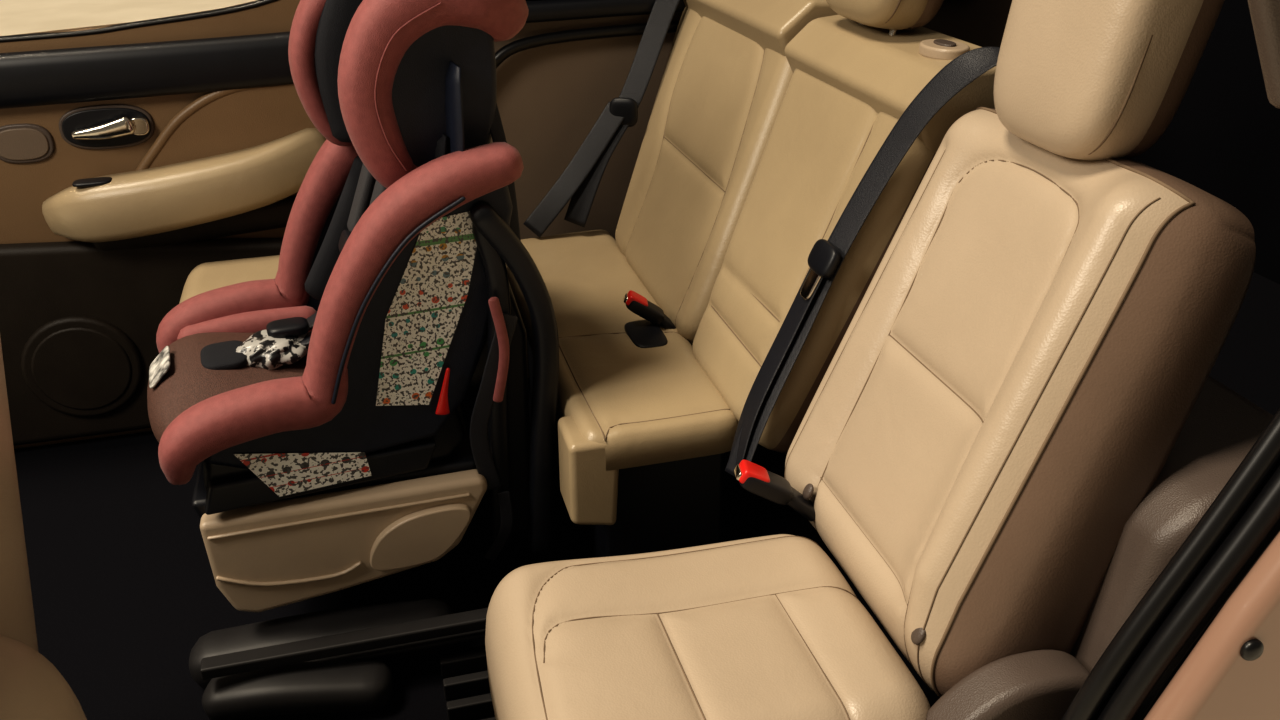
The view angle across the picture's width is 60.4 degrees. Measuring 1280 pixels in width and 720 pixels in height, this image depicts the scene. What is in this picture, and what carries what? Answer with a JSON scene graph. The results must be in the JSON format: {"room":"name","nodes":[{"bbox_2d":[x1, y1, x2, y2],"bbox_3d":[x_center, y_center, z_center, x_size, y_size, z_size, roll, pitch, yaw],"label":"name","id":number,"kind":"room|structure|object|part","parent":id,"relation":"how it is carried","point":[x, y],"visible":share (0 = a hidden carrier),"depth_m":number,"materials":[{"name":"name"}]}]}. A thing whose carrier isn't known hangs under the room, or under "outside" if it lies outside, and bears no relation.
{"room":"vehicle interior","nodes":[
{"label":"vehicle interior","id":0,"kind":"room"},
{"bbox_2d":[0,0,325,448],"bbox_3d":[-1.311,-0.244,2.115,1.770,0.998,0.175,-7,27,-13],"label":"door","id":1,"kind":"structure","parent":0,"point":[136,156],"depth_m":2.15,"materials":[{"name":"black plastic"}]},
{"bbox_2d":[0,128,48,159],"bbox_3d":[-1.179,-0.412,2.099,0.094,0.062,0.009,-7,27,-13],"label":"grille","id":2,"kind":"object","parent":1,"relation":"attached to","point":[15,143],"depth_m":2.10,"materials":[{"name":"brown plastic"}]},
{"bbox_2d":[31,328,131,409],"bbox_3d":[-1.155,0.018,2.279,0.190,0.190,0.016,-7,27,-13],"label":"speaker grille","id":3,"kind":"object","parent":1,"relation":"attached to","point":[72,368],"depth_m":2.27,"materials":[{"name":"brown plastic"}]},
{"bbox_2d":[72,177,111,186],"bbox_3d":[-1.047,-0.340,2.103,0.070,0.008,0.040,-7,27,-13],"label":"switch plate","id":4,"kind":"object","parent":1,"relation":"attached to","point":[99,181],"depth_m":2.09,"materials":[{"name":"black plastic"}]},
{"bbox_3d":[-1.029,-0.443,2.103,0.115,0.042,0.017,-5,27,-8],"label":"handle lever","id":5,"kind":"part","parent":1,"relation":"part of","materials":[{"name":"silver metal"}]},
{"bbox_3d":[-0.970,-0.454,2.131,0.036,0.036,0.015,-7,27,-13],"label":"lock knob","id":6,"kind":"part","parent":1,"relation":"part of","materials":[{"name":"silver metal"}]},
{"bbox_3d":[-1.293,-0.027,2.248,1.550,0.450,0.040,-7,27,-13],"label":"pocket panel","id":7,"kind":"part","parent":1,"relation":"part of","materials":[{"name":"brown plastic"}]},
{"bbox_3d":[-1.336,-0.626,1.985,1.700,0.198,0.033,-7,27,-13],"label":"window frame trim","id":8,"kind":"part","parent":1,"relation":"part of","materials":[{"name":"beige plastic"}]},
{"bbox_3d":[-0.885,-0.342,2.168,0.564,0.180,0.130,-7,27,-13],"label":"armrest","id":9,"kind":"part","parent":1,"relation":"part of","materials":[{"name":"beige leather"}]},
{"bbox_3d":[-0.866,-0.280,2.250,0.480,0.090,0.040,-7,27,-13],"label":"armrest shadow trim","id":10,"kind":"part","parent":1,"relation":"part of","materials":[{"name":"brown plastic"}]},
{"bbox_3d":[-0.802,-0.459,2.188,0.418,0.185,0.028,-7,27,-13],"label":"arch panel","id":11,"kind":"part","parent":1,"relation":"part of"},
{"bbox_2d":[14,377,939,719],"bbox_3d":[-0.298,0.424,1.894,3.600,0.030,1.670,-7,27,-13],"label":"floor","id":12,"kind":"structure","parent":0,"point":[124,588],"depth_m":1.95,"materials":[{"name":"black carpet"}]},
{"bbox_2d":[0,337,86,719],"bbox_3d":[-0.873,0.350,1.001,0.705,0.911,0.602,-7,27,-13],"label":"seat","id":13,"kind":"object","parent":12,"relation":"on","point":[32,687],"visible":1,"depth_m":1.08,"materials":[{"name":"beige leather"}]},
{"bbox_3d":[-0.740,0.251,0.992,0.334,0.727,0.601,-7,27,-13],"label":"backrest","id":14,"kind":"part","parent":13,"relation":"part of","materials":[{"name":"beige leather"}]},
{"bbox_2d":[189,598,495,719],"bbox_3d":[-0.364,0.460,1.676,0.635,0.100,0.295,-7,27,-13],"label":"track","id":15,"kind":"object","parent":12,"relation":"on","point":[326,661],"visible":0.75,"depth_m":1.66,"materials":[{"name":"grey plastic"}]},
{"bbox_3d":[-0.425,0.424,1.661,0.450,0.020,0.030,-7,27,-13],"label":"cross rail","id":16,"kind":"part","parent":15,"relation":"part of","materials":[{"name":"black metal"}]},
{"bbox_2d":[179,201,558,611],"bbox_3d":[-0.514,-0.068,1.929,0.623,0.610,0.799,-7,27,-13],"label":"seat","id":17,"kind":"object","parent":15,"relation":"on","point":[274,554],"visible":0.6,"depth_m":1.68,"materials":[{"name":"beige plastic"}]},
{"bbox_2d":[179,255,279,303],"bbox_3d":[-0.631,-0.117,2.152,0.510,0.120,0.310,-7,27,-13],"label":"seat cushion","id":18,"kind":"object","parent":17,"relation":"on","point":[208,276],"depth_m":2.12,"materials":[{"name":"beige leather"}]},
{"bbox_2d":[147,0,528,514],"bbox_3d":[-0.483,-0.231,1.679,0.618,0.739,0.520,-11,28,-19],"label":"seat","id":19,"kind":"object","parent":17,"relation":"on","point":[355,363],"visible":1,"depth_m":1.58,"materials":[{"name":"red fabric"}]},
{"bbox_3d":[-0.294,0.048,1.640,0.029,0.076,0.006,-11,28,-19],"label":"recline lever","id":20,"kind":"part","parent":19,"relation":"part of","materials":[{"name":"red plastic"}]},
{"bbox_3d":[-0.217,0.048,1.682,0.057,0.562,0.036,-7,27,-13],"label":"backrest frame","id":21,"kind":"part","parent":17,"relation":"part of","materials":[{"name":"black plastic"}]},
{"bbox_3d":[-0.280,-0.073,1.961,0.070,0.520,0.600,-7,27,-13],"label":"backrest panel","id":22,"kind":"part","parent":17,"relation":"part of","materials":[{"name":"black plastic"}]},
{"bbox_3d":[-0.180,0.045,1.686,0.116,0.606,0.044,-7,27,-13],"label":"backrest frame","id":23,"kind":"part","parent":17,"relation":"part of","materials":[{"name":"black plastic"}]},
{"bbox_3d":[-0.382,0.443,1.712,0.350,0.010,0.040,-7,27,-13],"label":"cross rail","id":24,"kind":"part","parent":15,"relation":"part of","materials":[{"name":"grey plastic"}]},
{"bbox_3d":[-0.185,0.463,1.744,0.260,0.030,0.018,-7,27,-13],"label":"rail","id":25,"kind":"part","parent":15,"relation":"part of","materials":[{"name":"grey plastic"}]},
{"bbox_3d":[-0.172,0.484,1.701,0.260,0.030,0.018,-7,27,-13],"label":"rail","id":26,"kind":"part","parent":15,"relation":"part of","materials":[{"name":"grey plastic"}]},
{"bbox_3d":[-0.160,0.506,1.657,0.260,0.030,0.018,-7,27,-13],"label":"rail","id":27,"kind":"part","parent":15,"relation":"part of","materials":[{"name":"grey plastic"}]},
{"bbox_2d":[505,0,995,557],"bbox_3d":[0.084,-0.298,1.941,0.631,1.172,1.077,-7,27,-13],"label":"seat","id":28,"kind":"object","parent":12,"relation":"on","point":[767,117],"visible":0.88,"depth_m":1.74,"materials":[{"name":"beige leather"}]},
{"bbox_2d":[558,416,618,524],"bbox_3d":[-0.077,0.168,1.667,0.079,0.151,0.100,-7,27,-13],"label":"cushion","id":29,"kind":"object","parent":28,"relation":"on","point":[588,445],"depth_m":1.62,"materials":[{"name":"beige leather"}]},
{"bbox_2d":[523,0,679,237],"bbox_3d":[-0.048,-0.559,2.261,0.421,0.582,0.066,-13,29,-24],"label":"belt","id":30,"kind":"object","parent":28,"relation":"on","point":[579,182],"visible":1,"depth_m":2.29,"materials":[{"name":"black fabric"}]},
{"bbox_2d":[505,230,737,470],"bbox_3d":[-0.073,-0.064,2.000,0.255,0.063,0.878,-7,27,-13],"label":"bench cushion","id":31,"kind":"object","parent":28,"relation":"on","point":[634,391],"depth_m":1.77,"materials":[{"name":"beige leather"}]},
{"bbox_3d":[-0.055,0.102,2.091,0.200,0.325,0.740,-7,27,-13],"label":"cushion frame","id":32,"kind":"part","parent":28,"relation":"part of","materials":[{"name":"beige leather"}]},
{"bbox_3d":[0.141,-0.412,2.109,0.338,0.570,0.718,-7,27,-13],"label":"backrest","id":33,"kind":"part","parent":28,"relation":"part of","materials":[{"name":"beige leather"}]},
{"bbox_3d":[0.262,-0.188,1.683,0.326,0.544,0.444,-7,27,-13],"label":"backrest","id":34,"kind":"part","parent":28,"relation":"part of","materials":[{"name":"beige leather"}]},
{"bbox_2d":[826,0,927,29],"bbox_3d":[0.362,-0.612,1.599,0.134,0.243,0.244,-7,27,-13],"label":"headrest cover","id":35,"kind":"object","parent":28,"relation":"on","point":[853,14],"depth_m":1.57,"materials":[{"name":"beige leather"}]},
{"bbox_3d":[0.365,-0.454,1.620,0.032,0.110,0.012,-7,27,-13],"label":"headrest post","id":36,"kind":"part","parent":28,"relation":"part of","materials":[{"name":"silver metal"}]},
{"bbox_2d":[490,0,1011,377],"bbox_3d":[0.300,-0.426,2.589,1.876,0.860,0.050,-7,27,-13],"label":"panel","id":37,"kind":"object","parent":12,"relation":"on","point":[550,98],"visible":0.02,"depth_m":2.38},
{"bbox_2d":[495,21,678,67],"bbox_3d":[-0.116,-0.502,2.371,0.624,0.424,0.028,-7,27,-13],"label":"seal","id":38,"kind":"object","parent":37,"relation":"attached to","point":[514,47],"visible":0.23,"depth_m":2.27,"materials":[{"name":"black rubber"}]},
{"bbox_2d":[526,0,684,22],"bbox_3d":[0.097,-0.751,2.316,1.390,0.050,0.060,-7,27,-13],"label":"sill ledge","id":39,"kind":"object","parent":37,"relation":"attached to","point":[540,10],"visible":0.25,"depth_m":2.24,"materials":[{"name":"black plastic"}]},
{"bbox_2d":[485,0,1255,719],"bbox_3d":[0.211,0.118,1.190,0.798,1.129,0.534,-10,28,-18],"label":"seat","id":40,"kind":"object","parent":12,"relation":"on","point":[1048,312],"visible":1,"depth_m":1.12,"materials":[{"name":"beige leather"}]},
{"bbox_2d":[485,534,930,719],"bbox_3d":[0.061,0.336,1.202,0.435,0.132,0.379,-7,27,-13],"label":"seat cushion","id":41,"kind":"object","parent":40,"relation":"on","point":[769,627],"depth_m":1.17,"materials":[{"name":"beige leather"}]},
{"bbox_2d":[725,47,999,476],"bbox_3d":[0.337,-0.117,1.438,0.449,0.567,0.136,-2,26,-1],"label":"belt","id":42,"kind":"object","parent":40,"relation":"attached to","point":[825,258],"visible":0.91,"depth_m":1.45,"materials":[{"name":"black fabric"}]},
{"bbox_3d":[0.233,-0.109,1.475,0.029,0.055,0.028,-7,27,-13],"label":"latch plate","id":43,"kind":"part","parent":42,"relation":"part of","materials":[{"name":"silver metal"}]},
{"bbox_3d":[0.387,0.035,1.260,0.329,0.560,0.490,-7,27,-13],"label":"backrest","id":44,"kind":"part","parent":40,"relation":"part of","materials":[{"name":"beige leather"}]},
{"bbox_2d":[993,0,1203,159],"bbox_3d":[0.474,-0.346,1.142,0.137,0.262,0.214,-7,27,-13],"label":"headrest cover","id":45,"kind":"object","parent":40,"relation":"on","point":[1074,79],"depth_m":1.09,"materials":[{"name":"beige leather"}]},
{"bbox_2d":[1070,376,1272,672],"bbox_3d":[0.540,0.234,1.280,0.287,0.433,0.365,-7,27,-13],"label":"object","id":46,"kind":"object","parent":40,"relation":"on","point":[1222,426],"visible":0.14,"depth_m":1.08,"materials":[{"name":"beige plastic"}]},
{"bbox_2d":[1131,0,1279,415],"bbox_3d":[0.976,-0.474,1.832,0.940,1.600,1.670,-7,27,-13],"label":"liner","id":47,"kind":"object","parent":12,"relation":"on","point":[1222,139],"visible":0.02,"depth_m":2.35,"materials":[{"name":"black carpet"}]},
{"bbox_2d":[1061,0,1279,719],"bbox_3d":[0.778,-0.068,0.919,1.006,1.312,0.139,-7,27,-13],"label":"frame","id":48,"kind":"object","parent":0,"point":[1203,641],"visible":1,"depth_m":0.94,"materials":[{"name":"black metal"}]},
{"bbox_3d":[0.794,0.124,0.968,0.847,0.900,0.035,-7,27,-13],"label":"panel","id":49,"kind":"part","parent":48,"relation":"part of","materials":[{"name":"beige paint"}]},
{"bbox_3d":[0.664,-0.435,0.749,0.639,0.500,0.020,-7,27,-13],"label":"pillar trim","id":50,"kind":"part","parent":48,"relation":"part of","materials":[{"name":"beige plastic"}]},
{"bbox_3d":[0.288,-1.145,2.238,1.876,0.740,0.040,-7,27,-13],"label":"trim","id":51,"kind":"structure","parent":0,"visible":0},
{"bbox_2d":[0,0,255,35],"bbox_3d":[-1.345,-0.803,1.923,1.700,0.530,0.005,-7,27,-13],"label":"pane","id":52,"kind":"object","parent":51,"relation":"attached to","point":[16,16],"visible":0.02,"depth_m":2.08,"materials":[{"name":"clear glass"}]}
]}

